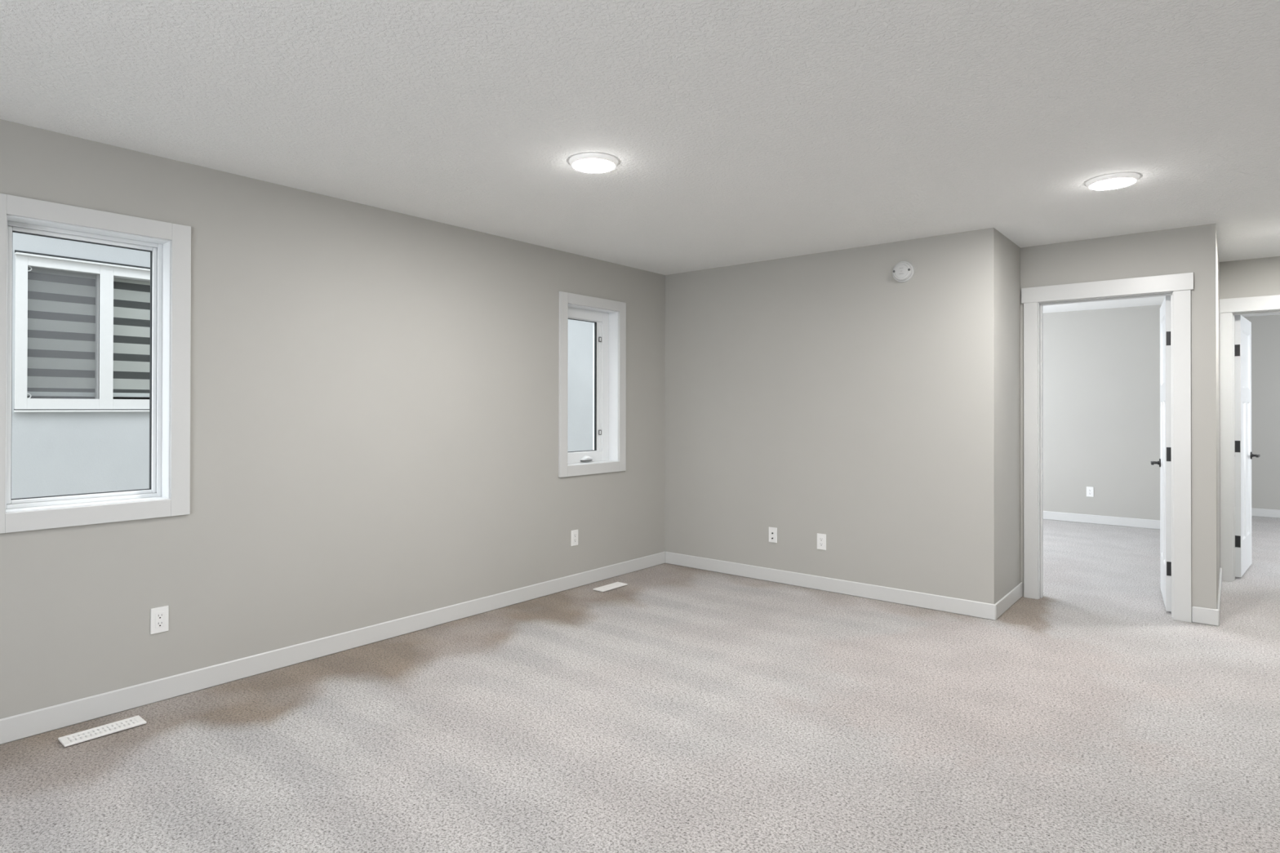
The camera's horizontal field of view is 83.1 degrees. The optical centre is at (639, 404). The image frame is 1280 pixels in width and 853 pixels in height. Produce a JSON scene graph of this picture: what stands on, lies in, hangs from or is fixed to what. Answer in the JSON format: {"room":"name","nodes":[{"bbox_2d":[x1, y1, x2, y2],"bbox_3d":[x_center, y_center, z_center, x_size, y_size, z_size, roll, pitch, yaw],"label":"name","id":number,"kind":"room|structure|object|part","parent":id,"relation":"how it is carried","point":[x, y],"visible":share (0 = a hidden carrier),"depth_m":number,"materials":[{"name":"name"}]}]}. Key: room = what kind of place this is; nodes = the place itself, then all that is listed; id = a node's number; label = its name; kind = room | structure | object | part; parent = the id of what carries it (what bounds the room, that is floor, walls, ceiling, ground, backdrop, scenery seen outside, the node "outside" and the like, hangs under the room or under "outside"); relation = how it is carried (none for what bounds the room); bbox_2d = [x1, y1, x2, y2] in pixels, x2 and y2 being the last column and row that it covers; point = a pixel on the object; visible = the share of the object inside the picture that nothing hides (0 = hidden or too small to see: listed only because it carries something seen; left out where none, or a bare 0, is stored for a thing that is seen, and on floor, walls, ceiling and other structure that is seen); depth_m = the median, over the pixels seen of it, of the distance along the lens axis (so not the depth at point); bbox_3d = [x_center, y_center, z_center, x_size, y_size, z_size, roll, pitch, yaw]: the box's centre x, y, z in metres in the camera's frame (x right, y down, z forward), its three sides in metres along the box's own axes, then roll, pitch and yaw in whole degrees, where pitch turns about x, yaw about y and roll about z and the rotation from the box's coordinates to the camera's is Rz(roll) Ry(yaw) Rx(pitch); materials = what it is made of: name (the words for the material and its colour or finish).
{"room":"empty living room","nodes":[
{"label":"empty living room","id":0,"kind":"room"},
{"bbox_2d":[0,119,665,719],"bbox_3d":[-0.510,0.119,5.367,0.165,2.440,11.855,0,0,39],"label":"wall","id":1,"kind":"structure","parent":0,"point":[374,391],"depth_m":3.83,"materials":[{"name":"beige paint"}]},
{"bbox_2d":[0,193,191,533],"bbox_3d":[-2.358,-0.158,3.090,0.166,1.324,0.723,0,0,39],"label":"window","id":2,"kind":"structure","parent":1,"relation":"in","point":[168,244],"depth_m":3.20,"materials":[{"name":"white plastic"}]},
{"bbox_3d":[-2.505,-0.160,2.793,0.016,1.324,0.076,0,0,39],"label":"casing","id":3,"kind":"part","parent":2,"relation":"part of","materials":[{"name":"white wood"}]},
{"bbox_3d":[-2.400,-0.158,3.125,0.058,1.161,0.560,0,0,39],"label":"frame","id":4,"kind":"part","parent":2,"relation":"part of","materials":[{"name":"white plastic"}]},
{"bbox_3d":[-2.301,0.465,3.040,0.016,0.076,0.570,0,0,39],"label":"casing","id":5,"kind":"part","parent":2,"relation":"part of","materials":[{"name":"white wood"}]},
{"bbox_3d":[-2.299,-0.782,3.045,0.016,0.076,0.570,0,0,39],"label":"casing","id":6,"kind":"part","parent":2,"relation":"part of","materials":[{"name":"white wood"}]},
{"bbox_3d":[-2.095,-0.157,3.293,0.016,1.324,0.076,0,0,39],"label":"casing","id":7,"kind":"part","parent":2,"relation":"part of","materials":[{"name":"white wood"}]},
{"bbox_2d":[150,605,168,634],"bbox_3d":[-2.149,0.965,3.231,0.007,0.114,0.070,0,0,39],"label":"wall outlet","id":8,"kind":"object","parent":1,"relation":"attached to","point":[159,616],"visible":1,"depth_m":3.23,"materials":[{"name":"white plastic"}]},
{"bbox_2d":[155,612,164,628],"bbox_3d":[-2.148,0.965,3.231,0.005,0.067,0.034,0,0,39],"label":"receptacle","id":9,"kind":"object","parent":8,"relation":"attached to","point":[159,615],"depth_m":3.23,"materials":[{"name":"white plastic"}]},
{"bbox_2d":[0,551,665,745],"bbox_3d":[-1.942,1.279,3.479,0.012,0.100,6.800,0,0,39],"label":"baseboard","id":10,"kind":"structure","parent":1,"relation":"attached to","point":[23,726],"depth_m":3.60,"materials":[{"name":"white wood"}]},
{"bbox_2d":[571,529,577,546],"bbox_3d":[-0.475,0.975,5.271,0.007,0.114,0.070,0,0,39],"label":"wall outlet","id":11,"kind":"object","parent":1,"relation":"attached to","point":[574,533],"visible":1,"depth_m":5.27,"materials":[{"name":"white plastic"}]},
{"bbox_2d":[573,533,577,542],"bbox_3d":[-0.475,0.975,5.271,0.005,0.067,0.034,0,0,39],"label":"receptacle","id":12,"kind":"object","parent":11,"relation":"attached to","point":[575,535],"depth_m":5.27,"materials":[{"name":"white plastic"}]},
{"bbox_2d":[558,291,626,477],"bbox_3d":[-0.403,-0.142,5.474,0.166,1.328,0.723,0,0,39],"label":"window","id":13,"kind":"structure","parent":1,"relation":"in","point":[607,317],"depth_m":5.63,"materials":[{"name":"white plastic"}]},
{"bbox_3d":[-0.550,-0.143,5.176,0.016,1.328,0.076,0,0,39],"label":"casing","id":14,"kind":"part","parent":13,"relation":"part of","materials":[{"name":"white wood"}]},
{"bbox_3d":[-0.455,-0.142,5.506,0.044,1.005,0.382,0,0,39],"label":"sash","id":15,"kind":"part","parent":13,"relation":"part of","materials":[{"name":"white plastic"}]},
{"bbox_3d":[-0.448,-0.141,5.511,0.049,1.013,0.406,0,0,39],"label":"screen frame","id":16,"kind":"part","parent":13,"relation":"part of","materials":[{"name":"white plastic"}]},
{"bbox_3d":[-0.445,-0.141,5.508,0.058,1.165,0.560,0,0,39],"label":"frame","id":17,"kind":"part","parent":13,"relation":"part of","materials":[{"name":"white plastic"}]},
{"bbox_3d":[-0.346,0.484,5.424,0.016,0.076,0.570,0,0,39],"label":"casing","id":18,"kind":"part","parent":13,"relation":"part of","materials":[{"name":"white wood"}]},
{"bbox_3d":[-0.344,-0.767,5.429,0.016,0.076,0.570,0,0,39],"label":"casing","id":19,"kind":"part","parent":13,"relation":"part of","materials":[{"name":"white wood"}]},
{"bbox_3d":[-0.140,-0.140,5.676,0.016,1.328,0.076,0,0,39],"label":"casing","id":20,"kind":"part","parent":13,"relation":"part of","materials":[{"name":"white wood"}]},
{"bbox_2d":[0,515,1279,852],"bbox_3d":[2.765,1.438,3.945,7.030,0.200,13.820,0,0,39],"label":"floor","id":21,"kind":"structure","parent":0,"point":[674,708],"depth_m":2.93,"materials":[{"name":"carpet"}]},
{"bbox_2d":[57,715,146,746],"bbox_3d":[-2.169,1.320,2.918,0.100,0.012,0.272,0,0,39],"label":"floor vent","id":22,"kind":"object","parent":21,"relation":"in","point":[99,731],"visible":1,"depth_m":2.91,"materials":[{"name":"white metal"}]},
{"bbox_2d":[592,582,627,591],"bbox_3d":[-0.215,1.333,5.268,0.100,0.012,0.272,0,0,39],"label":"floor vent","id":23,"kind":"object","parent":21,"relation":"in","point":[617,584],"visible":1,"depth_m":5.26,"materials":[{"name":"white metal"}]},
{"bbox_2d":[0,0,1279,316],"bbox_3d":[2.768,-1.202,3.956,7.030,0.200,13.820,0,0,39],"label":"ceiling","id":24,"kind":"structure","parent":0,"point":[738,131],"depth_m":2.71,"materials":[{"name":"white paint"}]},
{"bbox_2d":[568,152,618,173],"bbox_3d":[-0.211,-1.097,3.295,0.225,0.023,0.225,0,0,39],"label":"recessed light","id":25,"kind":"object","parent":24,"relation":"in","point":[590,162],"visible":1,"depth_m":3.25,"materials":[{"name":"white plastic"}]},
{"bbox_2d":[1085,172,1140,190],"bbox_3d":[2.323,-1.093,3.551,0.225,0.023,0.225,0,0,39],"label":"recessed light","id":26,"kind":"object","parent":24,"relation":"in","point":[1115,180],"visible":1,"depth_m":3.51,"materials":[{"name":"white plastic"}]},
{"bbox_2d":[664,227,998,604],"bbox_3d":[1.242,0.121,5.346,2.571,2.440,0.115,0,0,39],"label":"wall","id":27,"kind":"structure","parent":0,"point":[840,398],"depth_m":5.09,"materials":[{"name":"beige paint"}]},
{"bbox_2d":[768,527,777,542],"bbox_3d":[1.002,0.988,5.456,0.070,0.114,0.014,0,0,39],"label":"cable jack","id":28,"kind":"object","parent":27,"relation":"attached to","point":[772,531],"visible":1,"depth_m":5.45,"materials":[{"name":"white plastic"}]},
{"bbox_2d":[817,533,826,550],"bbox_3d":[1.309,0.991,5.207,0.070,0.114,0.007,0,0,39],"label":"wall outlet","id":29,"kind":"object","parent":27,"relation":"attached to","point":[821,538],"visible":1,"depth_m":5.20,"materials":[{"name":"white plastic"}]},
{"bbox_2d":[818,537,823,546],"bbox_3d":[1.309,0.991,5.207,0.034,0.067,0.005,0,0,39],"label":"receptacle","id":30,"kind":"object","parent":29,"relation":"attached to","point":[820,539],"depth_m":5.21,"materials":[{"name":"white plastic"}]},
{"bbox_2d":[665,551,995,620],"bbox_3d":[1.209,1.291,5.285,2.571,0.100,0.012,0,0,39],"label":"baseboard","id":31,"kind":"structure","parent":27,"relation":"attached to","point":[927,601],"depth_m":5.09,"materials":[{"name":"white wood"}]},
{"bbox_2d":[892,261,914,282],"bbox_3d":[1.755,-0.890,4.830,0.143,0.143,0.040,0,0,39],"label":"smoke detector","id":32,"kind":"object","parent":27,"relation":"attached to","point":[903,271],"visible":1,"depth_m":4.81,"materials":[{"name":"plastic"}]},
{"bbox_2d":[998,231,1020,600],"bbox_3d":[2.424,0.121,4.851,0.115,2.440,0.619,0,0,39],"label":"wall","id":33,"kind":"structure","parent":0,"point":[1009,253],"depth_m":4.79,"materials":[{"name":"beige paint"}]},
{"bbox_2d":[995,582,1022,619],"bbox_3d":[2.435,1.291,4.762,0.012,0.100,0.734,0,0,39],"label":"baseboard","id":34,"kind":"structure","parent":33,"relation":"attached to","point":[1007,601],"depth_m":4.74,"materials":[{"name":"white wood"}]},
{"bbox_2d":[1043,304,1161,519],"bbox_3d":[4.639,0.140,8.735,3.526,2.440,0.115,0,0,39],"label":"wall","id":35,"kind":"structure","parent":0,"point":[1101,367],"depth_m":8.17,"materials":[{"name":"beige paint"}]},
{"bbox_2d":[1086,486,1093,497],"bbox_3d":[5.138,0.999,8.242,0.070,0.114,0.007,0,0,39],"label":"wall outlet","id":36,"kind":"object","parent":35,"relation":"attached to","point":[1090,491],"visible":1,"depth_m":8.24,"materials":[{"name":"white plastic"}]},
{"bbox_2d":[1043,511,1159,529],"bbox_3d":[4.597,1.310,8.681,3.526,0.100,0.012,0,0,39],"label":"baseboard","id":37,"kind":"structure","parent":35,"relation":"attached to","point":[1047,515],"depth_m":8.15,"materials":[{"name":"white wood"}]},
{"bbox_2d":[1020,223,1217,609],"bbox_3d":[2.120,0.624,5.572,3.641,3.440,0.115,0,0,39],"label":"wall","id":38,"kind":"structure","parent":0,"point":[1190,249],"depth_m":4.45,"materials":[{"name":"beige paint"}]},
{"bbox_2d":[1021,271,1193,622],"bbox_3d":[3.297,0.267,5.057,0.954,2.152,0.856,0,0,39],"label":"door","id":39,"kind":"structure","parent":38,"relation":"in","point":[1175,460],"depth_m":4.63,"materials":[{"name":"white wood"}]},
{"bbox_3d":[2.710,0.319,5.004,0.087,2.047,0.018,0,0,39],"label":"casing","id":40,"kind":"part","parent":39,"relation":"part of","materials":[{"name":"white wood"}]},
{"bbox_3d":[3.034,-0.758,4.740,0.954,0.105,0.024,0,0,39],"label":"head casing","id":41,"kind":"part","parent":39,"relation":"part of","materials":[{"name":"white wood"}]},
{"bbox_3d":[3.681,0.419,5.151,0.058,0.060,0.142,0,0,33],"label":"lever handle","id":42,"kind":"part","parent":39,"relation":"part of","materials":[{"name":"black metal"}]},
{"bbox_3d":[3.360,0.317,4.472,0.086,2.047,0.018,0,0,39],"label":"casing","id":43,"kind":"part","parent":39,"relation":"part of","materials":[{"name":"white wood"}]},
{"bbox_2d":[1191,606,1218,626],"bbox_3d":[3.445,1.290,4.400,0.132,0.100,0.012,0,0,39],"label":"baseboard","id":44,"kind":"structure","parent":38,"relation":"attached to","point":[1203,615],"depth_m":4.39,"materials":[{"name":"white wood"}]},
{"bbox_2d":[1216,234,1219,596],"bbox_3d":[5.373,0.133,6.759,0.115,2.440,5.841,0,0,39],"label":"wall","id":45,"kind":"structure","parent":0,"point":[1217,253],"depth_m":4.92,"materials":[{"name":"beige paint"}]},
{"bbox_2d":[1216,567,1222,624],"bbox_3d":[3.967,1.293,4.942,0.012,0.100,1.488,0,0,39],"label":"baseboard","id":46,"kind":"structure","parent":45,"relation":"attached to","point":[1218,607],"depth_m":4.82,"materials":[{"name":"white wood"}]},
{"bbox_2d":[1219,256,1279,568],"bbox_3d":[5.731,0.624,4.561,3.224,3.440,0.115,0,0,39],"label":"wall","id":47,"kind":"structure","parent":0,"point":[1259,277],"depth_m":5.43,"materials":[{"name":"beige paint"}]},
{"bbox_2d":[1219,294,1279,582],"bbox_3d":[5.062,0.271,5.560,0.923,2.152,0.856,0,0,39],"label":"door","id":48,"kind":"structure","parent":47,"relation":"in","point":[1236,455],"depth_m":5.52,"materials":[{"name":"white wood"}]},
{"bbox_3d":[4.472,0.323,5.510,0.072,2.047,0.018,0,0,39],"label":"casing","id":49,"kind":"part","parent":48,"relation":"part of","materials":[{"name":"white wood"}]},
{"bbox_3d":[4.799,-0.754,5.243,0.923,0.105,0.024,0,0,39],"label":"head casing","id":50,"kind":"part","parent":48,"relation":"part of","materials":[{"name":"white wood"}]},
{"bbox_3d":[5.074,0.424,5.959,0.142,0.060,0.058,0,0,-45],"label":"lever handle","id":51,"kind":"part","parent":48,"relation":"part of","materials":[{"name":"black metal"}]},
{"bbox_2d":[1234,315,1279,510],"bbox_3d":[8.524,0.143,8.059,3.339,2.440,0.165,0,0,39],"label":"wall","id":52,"kind":"structure","parent":0,"point":[1265,330],"depth_m":8.74,"materials":[{"name":"beige paint"}]},
{"bbox_2d":[1251,507,1279,518],"bbox_3d":[8.447,1.312,8.001,3.059,0.100,0.012,0,0,39],"label":"baseboard","id":53,"kind":"structure","parent":52,"relation":"attached to","point":[1275,513],"depth_m":8.72,"materials":[{"name":"white wood"}]},
{"label":"outside","id":54,"kind":"structure","parent":0,"visible":0},
{"bbox_3d":[0.206,4.443,6.099,60.000,0.200,60.000,0,0,39],"label":"ground","id":55,"kind":"structure","parent":54,"visible":0},
{"bbox_2d":[11,231,592,498],"bbox_3d":[-2.976,1.282,6.785,1.620,6.120,19.000,0,0,39],"label":"neighbouring house","id":56,"kind":"structure","parent":55,"relation":"on","point":[81,311],"depth_m":5.12,"materials":[{"name":"grey paint"}]},
{"bbox_3d":[-3.792,0.047,5.170,0.050,0.013,1.060,0,0,39],"label":"sill trim","id":57,"kind":"part","parent":56,"relation":"part of","materials":[{"name":"white"}]},
{"bbox_3d":[-3.899,-0.070,5.254,0.022,0.032,1.050,0,0,39],"label":"rail","id":58,"kind":"part","parent":56,"relation":"part of","materials":[{"name":"white"}]},
{"bbox_2d":[26,267,150,389],"bbox_3d":[-3.899,-0.548,5.256,0.002,0.870,1.050,0,0,39],"label":"blind","id":59,"kind":"object","parent":56,"relation":"hanging from","point":[61,305],"depth_m":5.14,"materials":[{"name":"fabric"}]}
]}

